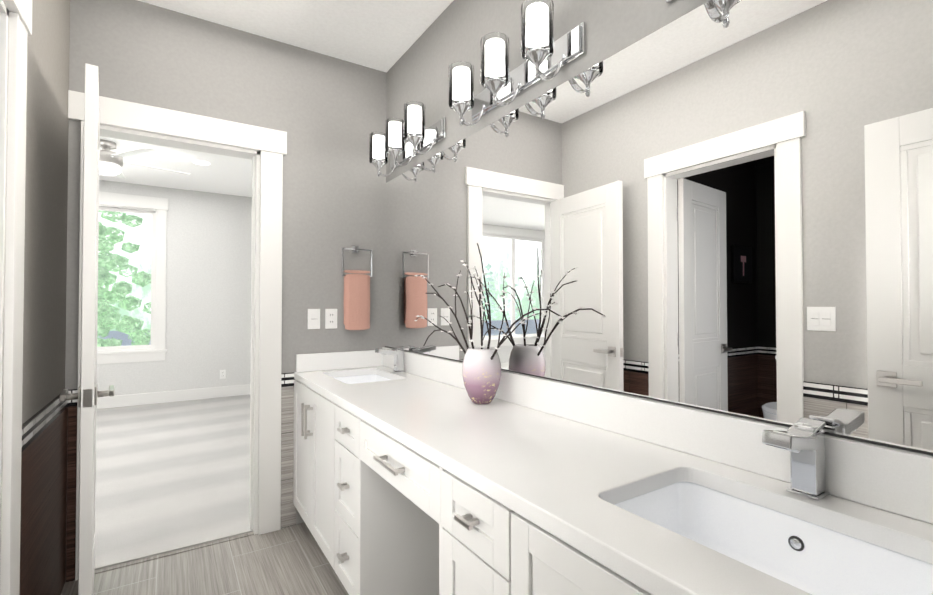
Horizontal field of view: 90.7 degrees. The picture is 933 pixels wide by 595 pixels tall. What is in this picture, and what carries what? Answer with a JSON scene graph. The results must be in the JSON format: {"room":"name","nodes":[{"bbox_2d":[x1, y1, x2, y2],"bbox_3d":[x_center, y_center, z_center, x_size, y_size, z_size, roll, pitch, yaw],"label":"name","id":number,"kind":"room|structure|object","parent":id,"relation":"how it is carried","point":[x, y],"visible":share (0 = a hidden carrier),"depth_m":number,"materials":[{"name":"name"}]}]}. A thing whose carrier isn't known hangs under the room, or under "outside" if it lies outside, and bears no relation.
{"room":"bathroom","nodes":[
{"label":"bathroom","id":0,"kind":"room"},
{"bbox_2d":[0,0,69,553],"bbox_3d":[-1.115,-0.102,0.899,0.120,2.690,2.680,1,-1,-33],"label":"wall","id":1,"kind":"structure","parent":0,"point":[45,245],"depth_m":1.71,"materials":[{"name":"grey paint"}]},
{"bbox_2d":[0,0,31,594],"bbox_3d":[-1.158,0.152,0.986,0.146,2.185,0.910,1,-1,-33],"label":"trim","id":2,"kind":"structure","parent":1,"relation":"attached to","point":[16,30],"depth_m":1.30,"materials":[{"name":"white paint"}]},
{"bbox_2d":[19,394,67,594],"bbox_3d":[-1.566,0.831,1.709,0.012,0.849,0.805,1,-1,-33],"label":"tile wainscot","id":3,"kind":"structure","parent":1,"relation":"attached to","point":[43,505],"depth_m":1.69,"materials":[{"name":"black tile"}]},
{"bbox_2d":[95,395,252,569],"bbox_3d":[-3.826,1.297,3.214,6.200,0.062,4.120,1,-1,-33],"label":"floor","id":4,"kind":"structure","parent":0,"point":[172,476],"depth_m":3.26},
{"bbox_2d":[97,180,251,395],"bbox_3d":[-4.971,-0.040,5.019,6.200,2.690,0.120,1,-1,-33],"label":"wall","id":5,"kind":"structure","parent":0,"point":[208,289],"depth_m":5.94,"materials":[{"name":"paint"}]},
{"bbox_2d":[97,191,167,363],"bbox_3d":[-4.170,-0.230,5.505,1.010,2.016,0.170,1,-1,-33],"label":"bedroom window","id":6,"kind":"structure","parent":5,"relation":"in","point":[155,350],"depth_m":5.66,"materials":[{"name":"white paint"}]},
{"bbox_2d":[96,384,249,408],"bbox_3d":[-4.933,1.223,4.941,6.200,0.138,0.018,1,-1,-33],"label":"baseboard","id":7,"kind":"structure","parent":5,"relation":"attached to","point":[158,397],"depth_m":5.72,"materials":[{"name":"white paint"}]},
{"bbox_2d":[220,370,225,378],"bbox_3d":[-3.207,1.010,6.058,0.070,0.116,0.008,1,-1,-33],"label":"outlet","id":8,"kind":"object","parent":5,"relation":"attached to","point":[222,374],"visible":1,"depth_m":6.06,"materials":[{"name":"white plastic"}]},
{"bbox_2d":[61,522,348,594],"bbox_3d":[-0.399,1.274,1.284,1.765,0.050,2.830,1,-1,-33],"label":"floor","id":9,"kind":"structure","parent":0,"point":[292,560],"depth_m":2.11,"materials":[{"name":"tile"}]},
{"bbox_2d":[293,378,668,594],"bbox_3d":[-0.030,0.846,1.581,0.588,0.814,2.676,1,-1,-33],"label":"bathroom vanity","id":10,"kind":"object","parent":9,"relation":"on","point":[417,474],"depth_m":1.62,"materials":[{"name":"white paint"}]},
{"bbox_2d":[294,366,932,594],"bbox_3d":[-0.013,0.421,1.598,0.548,0.036,2.676,1,-1,-33],"label":"countertop","id":11,"kind":"structure","parent":10,"relation":"on","point":[563,472],"depth_m":1.04,"materials":[{"name":"white stone"}]},
{"bbox_2d":[329,370,388,381],"bbox_3d":[-0.555,0.517,2.467,0.375,0.154,0.520,1,-1,-33],"label":"sink","id":12,"kind":"object","parent":11,"relation":"in","point":[366,375],"depth_m":2.69,"materials":[{"name":"white ceramic"}]},
{"bbox_2d":[373,346,404,373],"bbox_3d":[-0.423,0.345,2.554,0.161,0.143,0.056,1,-1,-33],"label":"faucet","id":13,"kind":"object","parent":11,"relation":"on","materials":[{"name":"silver metal"}]},
{"bbox_2d":[414,243,562,403],"bbox_3d":[-0.006,0.100,1.793,0.246,0.612,0.936,1,-1,-33],"label":"vase","id":14,"kind":"object","parent":11,"relation":"on","point":[481,370],"visible":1,"depth_m":1.72,"materials":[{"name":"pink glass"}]},
{"bbox_2d":[609,474,932,594],"bbox_3d":[0.509,0.492,0.809,0.375,0.154,0.520,1,-1,-33],"label":"sink","id":15,"kind":"object","parent":11,"relation":"in","point":[824,556],"depth_m":0.91,"materials":[{"name":"white ceramic"}]},
{"bbox_2d":[757,418,832,501],"bbox_3d":[0.641,0.320,0.896,0.161,0.143,0.056,1,-1,-33],"label":"faucet","id":16,"kind":"object","parent":11,"relation":"on","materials":[{"name":"silver metal"}]},
{"bbox_2d":[65,0,385,523],"bbox_3d":[-2.729,-0.093,1.526,6.200,2.690,0.120,1,-1,-33],"label":"wall","id":17,"kind":"structure","parent":0,"point":[326,113],"depth_m":2.58,"materials":[{"name":"grey paint"}]},
{"bbox_2d":[60,63,114,594],"bbox_3d":[-1.495,0.231,1.831,0.147,2.035,0.727,1,-1,-38],"label":"entry door","id":18,"kind":"structure","parent":17,"relation":"in","point":[88,394],"depth_m":1.55,"materials":[{"name":"white paint"}]},
{"bbox_2d":[94,532,253,573],"bbox_3d":[-1.439,1.262,2.281,0.704,0.004,0.030,1,-1,-33],"label":"trim","id":19,"kind":"structure","parent":17,"relation":"attached to","point":[169,553],"depth_m":2.27,"materials":[{"name":"tile"}]},
{"bbox_2d":[68,90,286,580],"bbox_3d":[-1.460,0.172,2.337,0.997,2.185,0.172,1,-1,-33],"label":"door frame","id":20,"kind":"structure","parent":17,"relation":"attached to","point":[148,124],"depth_m":2.48,"materials":[{"name":"white paint"}]},
{"bbox_2d":[66,372,295,581],"bbox_3d":[-1.363,0.840,2.311,0.979,0.849,0.012,1,-1,-33],"label":"tile wainscot","id":21,"kind":"structure","parent":17,"relation":"attached to","point":[288,513],"depth_m":2.53,"materials":[{"name":"black tile"}]},
{"bbox_2d":[308,309,319,328],"bbox_3d":[-0.873,0.123,2.637,0.070,0.116,0.010,1,-1,-33],"label":"light switch","id":22,"kind":"object","parent":17,"relation":"attached to","point":[313,318],"visible":1,"depth_m":2.63,"materials":[{"name":"white plastic"}]},
{"bbox_2d":[325,309,336,328],"bbox_3d":[-0.790,0.124,2.691,0.070,0.116,0.008,1,-1,-33],"label":"outlet","id":23,"kind":"object","parent":17,"relation":"attached to","point":[330,318],"visible":1,"depth_m":2.69,"materials":[{"name":"white plastic"}]},
{"bbox_2d":[296,350,380,369],"bbox_3d":[-0.736,0.370,2.711,0.514,0.100,0.022,1,-1,-33],"label":"backsplash","id":24,"kind":"structure","parent":17,"relation":"attached to","point":[330,360],"depth_m":2.68,"materials":[{"name":"white stone"}]},
{"bbox_2d":[341,246,371,276],"bbox_3d":[-0.661,-0.218,2.757,0.186,0.187,0.045,1,-1,-33],"label":"ring","id":25,"kind":"object","parent":17,"relation":"attached to","point":[355,249],"visible":0.94,"depth_m":2.75,"materials":[{"name":"silver metal"}]},
{"bbox_2d":[344,270,369,329],"bbox_3d":[-0.651,0.015,2.739,0.154,0.358,0.056,1,-1,-33],"label":"towel","id":26,"kind":"object","parent":25,"relation":"hanging from","point":[357,300],"visible":1,"depth_m":2.72,"materials":[{"name":"pink fabric"}]},
{"bbox_2d":[381,351,932,521],"bbox_3d":[0.207,0.348,1.740,0.025,0.114,2.676,1,-1,-33],"label":"backsplash","id":27,"kind":"structure","parent":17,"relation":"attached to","point":[898,481],"depth_m":1.12,"materials":[{"name":"white stone"}]},
{"bbox_2d":[99,0,453,196],"bbox_3d":[-3.094,-1.469,2.115,6.440,0.080,7.070,1,-1,-33],"label":"ceiling","id":28,"kind":"structure","parent":0,"point":[382,35],"depth_m":2.49,"materials":[{"name":"paint"}]},
{"bbox_2d":[99,139,188,178],"bbox_3d":[-3.261,-1.250,4.182,1.292,0.295,1.250,1,-1,-33],"label":"ceiling fan","id":29,"kind":"object","parent":28,"relation":"hanging from","point":[111,163],"visible":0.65,"depth_m":4.09,"materials":[{"name":"grey metal"}]},
{"bbox_2d":[193,160,209,164],"bbox_3d":[-2.734,-1.387,4.751,0.156,0.004,0.156,1,-1,-33],"label":"recessed light","id":30,"kind":"object","parent":28,"relation":"in","point":[201,162],"visible":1,"depth_m":4.73,"materials":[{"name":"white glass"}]},
{"bbox_2d":[385,0,932,455],"bbox_3d":[0.266,-0.089,1.785,0.128,2.690,2.920,1,-1,-33],"label":"vanity mirror","id":31,"kind":"object","parent":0,"point":[723,206],"depth_m":1.18,"materials":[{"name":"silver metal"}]},
{"bbox_2d":[369,101,445,176],"bbox_3d":[-0.353,-0.822,2.492,0.178,0.242,0.660,1,-1,-33],"label":"wall sconce","id":32,"kind":"object","parent":31,"relation":"attached to","point":[410,128],"visible":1,"depth_m":2.44,"materials":[{"name":"silver metal"}]},
{"bbox_2d":[449,0,584,125],"bbox_3d":[0.136,-0.834,1.730,0.178,0.242,0.660,1,-1,-33],"label":"wall sconce","id":33,"kind":"object","parent":31,"relation":"attached to","point":[544,55],"visible":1,"depth_m":1.68,"materials":[{"name":"silver metal"}]},
{"label":"outside","id":34,"kind":"structure","parent":0,"visible":0},
{"bbox_2d":[98,212,151,330],"bbox_3d":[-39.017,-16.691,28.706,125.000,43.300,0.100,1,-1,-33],"label":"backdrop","id":35,"kind":"structure","parent":34,"point":[146,258],"depth_m":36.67,"materials":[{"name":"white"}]},
{"bbox_3d":[-26.761,4.889,13.907,110.000,0.300,37.500,1,-1,-33],"label":"ground","id":36,"kind":"structure","parent":34,"visible":0},
{"bbox_2d":[97,210,150,346],"bbox_3d":[-7.238,-1.669,8.094,3.953,12.640,3.931,1,-1,-33],"label":"tree","id":37,"kind":"object","parent":36,"relation":"on","point":[112,264],"depth_m":8.40,"materials":[{"name":"green plant"}]},
{"bbox_2d":[98,330,150,345],"bbox_3d":[-11.992,3.022,17.768,8.800,3.550,7.800,1,-1,-33],"label":"house","id":38,"kind":"structure","parent":36,"relation":"on","point":[113,334],"depth_m":16.83,"materials":[{"name":"grey"}]}
]}

